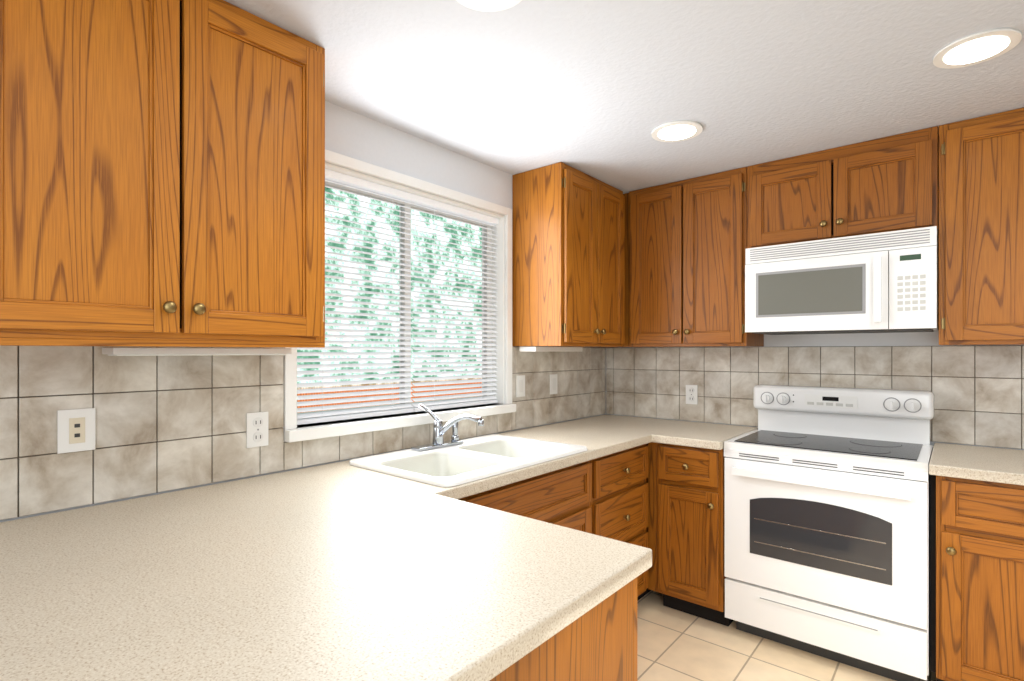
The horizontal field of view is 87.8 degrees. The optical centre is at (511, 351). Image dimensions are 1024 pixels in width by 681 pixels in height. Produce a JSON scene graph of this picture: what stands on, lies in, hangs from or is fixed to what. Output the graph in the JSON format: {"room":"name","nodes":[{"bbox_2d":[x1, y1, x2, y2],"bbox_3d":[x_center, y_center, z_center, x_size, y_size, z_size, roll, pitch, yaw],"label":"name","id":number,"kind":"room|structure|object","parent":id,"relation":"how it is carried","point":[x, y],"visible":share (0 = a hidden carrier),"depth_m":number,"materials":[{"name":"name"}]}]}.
{"room":"kitchen","nodes":[
{"label":"kitchen","id":0,"kind":"room"},
{"bbox_2d":[0,101,604,521],"bbox_3d":[-0.960,0.194,1.822,0.140,2.290,4.800,0,0,40],"label":"wall","id":1,"kind":"structure","parent":0,"point":[360,137],"depth_m":2.30,"materials":[{"name":"paint"}]},
{"bbox_2d":[0,346,283,519],"bbox_3d":[-1.193,0.197,1.426,0.012,0.448,1.193,0,0,40],"label":"backsplash","id":2,"kind":"structure","parent":1,"relation":"attached to","point":[164,423],"depth_m":1.53,"materials":[{"name":"tile"}]},
{"bbox_2d":[57,408,94,453],"bbox_3d":[-1.172,0.212,1.432,0.008,0.114,0.080,0,0,40],"label":"outlet","id":3,"kind":"object","parent":2,"relation":"attached to","point":[75,430],"visible":1,"depth_m":1.43,"materials":[{"name":"white plastic"}]},
{"bbox_2d":[246,411,267,447],"bbox_3d":[-0.862,0.264,1.802,0.008,0.116,0.072,0,0,40],"label":"electrical outlet","id":4,"kind":"object","parent":2,"relation":"attached to","point":[256,429],"visible":1,"depth_m":1.80,"materials":[{"name":"white plastic"}]},
{"bbox_2d":[0,0,324,347],"bbox_3d":[-0.949,-0.481,1.438,0.367,0.936,0.815,0,0,40],"label":"upper cabinet","id":5,"kind":"object","parent":1,"relation":"attached to","point":[162,173],"visible":1,"depth_m":1.30,"materials":[{"name":"brown wood"}]},
{"bbox_2d":[102,347,291,355],"bbox_3d":[-0.915,0.000,1.589,0.110,0.022,0.480,0,0,40],"label":"under-cabinet light","id":6,"kind":"object","parent":5,"relation":"attached to","point":[118,351],"visible":1,"depth_m":1.51,"materials":[{"name":"white plastic"}]},
{"bbox_2d":[284,412,511,469],"bbox_3d":[-0.408,0.371,2.364,0.012,0.100,1.254,0,0,40],"label":"backsplash","id":7,"kind":"structure","parent":1,"relation":"attached to","point":[298,454],"depth_m":2.17,"materials":[{"name":"tile"}]},
{"bbox_2d":[283,149,515,442],"bbox_3d":[-0.441,-0.221,2.392,0.165,1.080,1.250,0,0,40],"label":"window","id":8,"kind":"structure","parent":1,"relation":"in","point":[350,201],"depth_m":2.41,"materials":[{"name":"white"}]},
{"bbox_2d":[297,169,498,424],"bbox_3d":[-0.443,-0.217,2.393,0.052,0.976,1.134,0,0,40],"label":"window blinds","id":9,"kind":"object","parent":8,"relation":"attached to","point":[361,184],"visible":0.79,"depth_m":2.33,"materials":[{"name":"white plastic"}]},
{"bbox_2d":[512,347,605,429],"bbox_3d":[0.313,0.197,3.223,0.012,0.448,0.989,0,0,40],"label":"backsplash","id":10,"kind":"structure","parent":1,"relation":"attached to","point":[581,384],"depth_m":3.18,"materials":[{"name":"tile"}]},
{"bbox_2d":[516,375,524,396],"bbox_3d":[0.048,0.187,2.889,0.008,0.116,0.072,0,0,40],"label":"light switch","id":11,"kind":"object","parent":10,"relation":"attached to","point":[520,385],"visible":1,"depth_m":2.88,"materials":[{"name":"white plastic"}]},
{"bbox_2d":[550,374,556,393],"bbox_3d":[0.246,0.191,3.125,0.008,0.116,0.072,0,0,40],"label":"light switch","id":12,"kind":"object","parent":10,"relation":"attached to","point":[553,383],"visible":1,"depth_m":3.12,"materials":[{"name":"white plastic"}]},
{"bbox_2d":[512,162,624,346],"bbox_3d":[0.349,-0.489,2.987,0.367,0.920,0.643,0,0,40],"label":"upper cabinet","id":13,"kind":"object","parent":1,"relation":"attached to","point":[568,255],"visible":1,"depth_m":2.79,"materials":[{"name":"brown wood"}]},
{"bbox_2d":[519,347,582,351],"bbox_3d":[0.227,-0.014,2.983,0.110,0.026,0.455,0,0,40],"label":"under-cabinet light","id":14,"kind":"object","parent":13,"relation":"attached to","point":[550,349],"visible":0.98,"depth_m":2.88,"materials":[{"name":"white plastic"}]},
{"bbox_2d":[224,0,1023,193],"bbox_3d":[0.511,-1.001,0.589,3.980,0.100,5.080,0,0,40],"label":"ceiling","id":15,"kind":"structure","parent":0,"point":[600,90],"depth_m":1.82,"materials":[{"name":"white paint"}]},
{"bbox_2d":[457,0,521,11],"bbox_3d":[-0.061,-0.946,1.369,0.210,0.010,0.210,0,0,40],"label":"recessed light","id":16,"kind":"object","parent":15,"relation":"in","point":[489,5],"visible":1,"depth_m":1.44,"materials":[{"name":"white"}]},
{"bbox_2d":[652,120,702,141],"bbox_3d":[0.709,-0.946,2.289,0.210,0.010,0.210,0,0,40],"label":"recessed light","id":17,"kind":"object","parent":15,"relation":"in","point":[678,131],"visible":0.9,"depth_m":2.27,"materials":[{"name":"white glass"}]},
{"bbox_2d":[933,28,1021,68],"bbox_3d":[1.453,-0.946,1.666,0.210,0.010,0.210,0,0,40],"label":"recessed light","id":18,"kind":"object","parent":15,"relation":"in","point":[976,48],"visible":1,"depth_m":1.65,"materials":[{"name":"white glass"}]},
{"bbox_2d":[637,590,936,680],"bbox_3d":[0.511,1.389,0.589,3.980,0.100,5.080,0,0,40],"label":"floor","id":19,"kind":"structure","parent":0,"point":[674,645],"depth_m":2.33,"materials":[{"name":"tile"}]},
{"bbox_2d":[457,483,596,534],"bbox_3d":[-0.164,0.989,2.169,0.606,0.700,0.905,0,0,40],"label":"base cabinet","id":20,"kind":"object","parent":19,"relation":"on","point":[580,514],"depth_m":2.05,"materials":[{"name":"brown wood"}]},
{"bbox_2d":[490,562,652,680],"bbox_3d":[-0.298,0.902,0.778,0.423,0.874,1.290,0,0,40],"label":"base cabinet","id":21,"kind":"object","parent":19,"relation":"on","point":[600,645],"depth_m":0.99,"materials":[{"name":"brown wood"}]},
{"bbox_2d":[0,486,651,680],"bbox_3d":[-0.389,0.443,0.854,0.691,0.040,1.350,0,0,40],"label":"countertop","id":22,"kind":"structure","parent":21,"relation":"on","point":[338,572],"depth_m":0.90,"materials":[{"name":"laminate"}]},
{"bbox_2d":[513,443,648,547],"bbox_3d":[0.279,0.902,2.699,0.606,0.874,0.623,0,0,40],"label":"base cabinet","id":23,"kind":"object","parent":19,"relation":"on","point":[619,481],"depth_m":2.48,"materials":[{"name":"brown wood"}]},
{"bbox_2d":[657,443,732,625],"bbox_3d":[1.037,0.902,2.866,0.382,0.874,0.606,0,0,40],"label":"base cabinet","id":24,"kind":"object","parent":19,"relation":"on","point":[665,503],"depth_m":2.62,"materials":[{"name":"brown wood"}]},
{"bbox_2d":[0,414,687,593],"bbox_3d":[-0.226,0.443,2.078,0.630,0.040,3.436,0,0,40],"label":"countertop","id":25,"kind":"structure","parent":24,"relation":"on","point":[40,550],"depth_m":1.43,"materials":[{"name":"laminate"}]},
{"bbox_2d":[411,404,483,450],"bbox_3d":[-0.259,0.316,2.232,0.311,0.182,0.250,0,0,40],"label":"faucet","id":26,"kind":"object","parent":25,"relation":"on","point":[439,429],"visible":1,"depth_m":2.26,"materials":[{"name":"silver metal"}]},
{"bbox_2d":[349,434,586,486],"bbox_3d":[-0.145,0.501,2.144,0.557,0.186,0.840,0,0,40],"label":"sink","id":27,"kind":"object","parent":25,"relation":"in","point":[473,459],"visible":0.5,"depth_m":2.13,"materials":[{"name":"white ceramic"}]},
{"bbox_2d":[656,421,757,449],"bbox_3d":[1.047,0.443,2.842,0.338,0.040,0.630,0,0,40],"label":"countertop","id":28,"kind":"structure","parent":24,"relation":"on","point":[691,434],"depth_m":2.75,"materials":[{"name":"laminate"}]},
{"bbox_2d":[724,385,933,680],"bbox_3d":[1.467,0.760,2.479,0.772,1.158,0.625,0,0,40],"label":"range","id":29,"kind":"object","parent":19,"relation":"on","point":[827,522],"visible":1,"depth_m":2.29,"materials":[{"name":"white metal"}]},
{"bbox_2d":[930,475,1023,680],"bbox_3d":[2.007,0.902,2.053,0.601,0.874,0.606,0,0,40],"label":"base cabinet","id":30,"kind":"object","parent":19,"relation":"on","point":[977,526],"depth_m":1.93,"materials":[{"name":"brown wood"}]},
{"bbox_2d":[929,443,1023,485],"bbox_3d":[2.362,0.443,1.743,1.546,0.040,0.626,0,0,40],"label":"countertop","id":31,"kind":"structure","parent":30,"relation":"on","point":[999,465],"depth_m":2.01,"materials":[{"name":"laminate"}]},
{"bbox_2d":[605,331,1023,449],"bbox_3d":[2.098,0.194,2.482,3.980,2.290,0.140,0,0,40],"label":"wall","id":32,"kind":"structure","parent":0,"point":[878,339],"depth_m":2.69,"materials":[{"name":"paint"}]},
{"bbox_2d":[623,167,763,346],"bbox_3d":[0.903,-0.489,3.151,1.006,0.920,0.367,0,0,40],"label":"upper cabinet","id":33,"kind":"object","parent":32,"relation":"attached to","point":[685,245],"visible":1,"depth_m":2.90,"materials":[{"name":"brown wood"}]},
{"bbox_2d":[606,345,1023,448],"bbox_3d":[1.900,0.197,2.549,3.288,0.448,0.012,0,0,40],"label":"backsplash","id":34,"kind":"structure","parent":32,"relation":"attached to","point":[978,391],"depth_m":2.75,"materials":[{"name":"tile"}]},
{"bbox_2d":[686,385,697,403],"bbox_3d":[1.086,0.259,3.215,0.072,0.116,0.008,0,0,40],"label":"electrical outlet","id":35,"kind":"object","parent":34,"relation":"attached to","point":[691,394],"visible":1,"depth_m":3.21,"materials":[{"name":"white plastic"}]},
{"bbox_2d":[745,226,938,334],"bbox_3d":[1.561,-0.301,2.541,0.741,0.419,0.454,0,0,40],"label":"over-the-range microwave","id":36,"kind":"object","parent":32,"relation":"attached to","point":[884,282],"visible":1,"depth_m":2.36,"materials":[{"name":"white"}]},
{"bbox_2d":[747,126,938,247],"bbox_3d":[1.583,-0.732,2.581,0.762,0.434,0.367,0,0,40],"label":"upper cabinet","id":37,"kind":"object","parent":32,"relation":"attached to","point":[886,184],"visible":0.96,"depth_m":2.43,"materials":[{"name":"brown wood"}]},
{"bbox_2d":[939,108,1023,344],"bbox_3d":[2.207,-0.489,2.058,0.860,0.920,0.367,0,0,40],"label":"upper cabinet","id":38,"kind":"object","parent":32,"relation":"attached to","point":[981,230],"visible":1,"depth_m":2.14,"materials":[{"name":"brown wood"}]}
]}

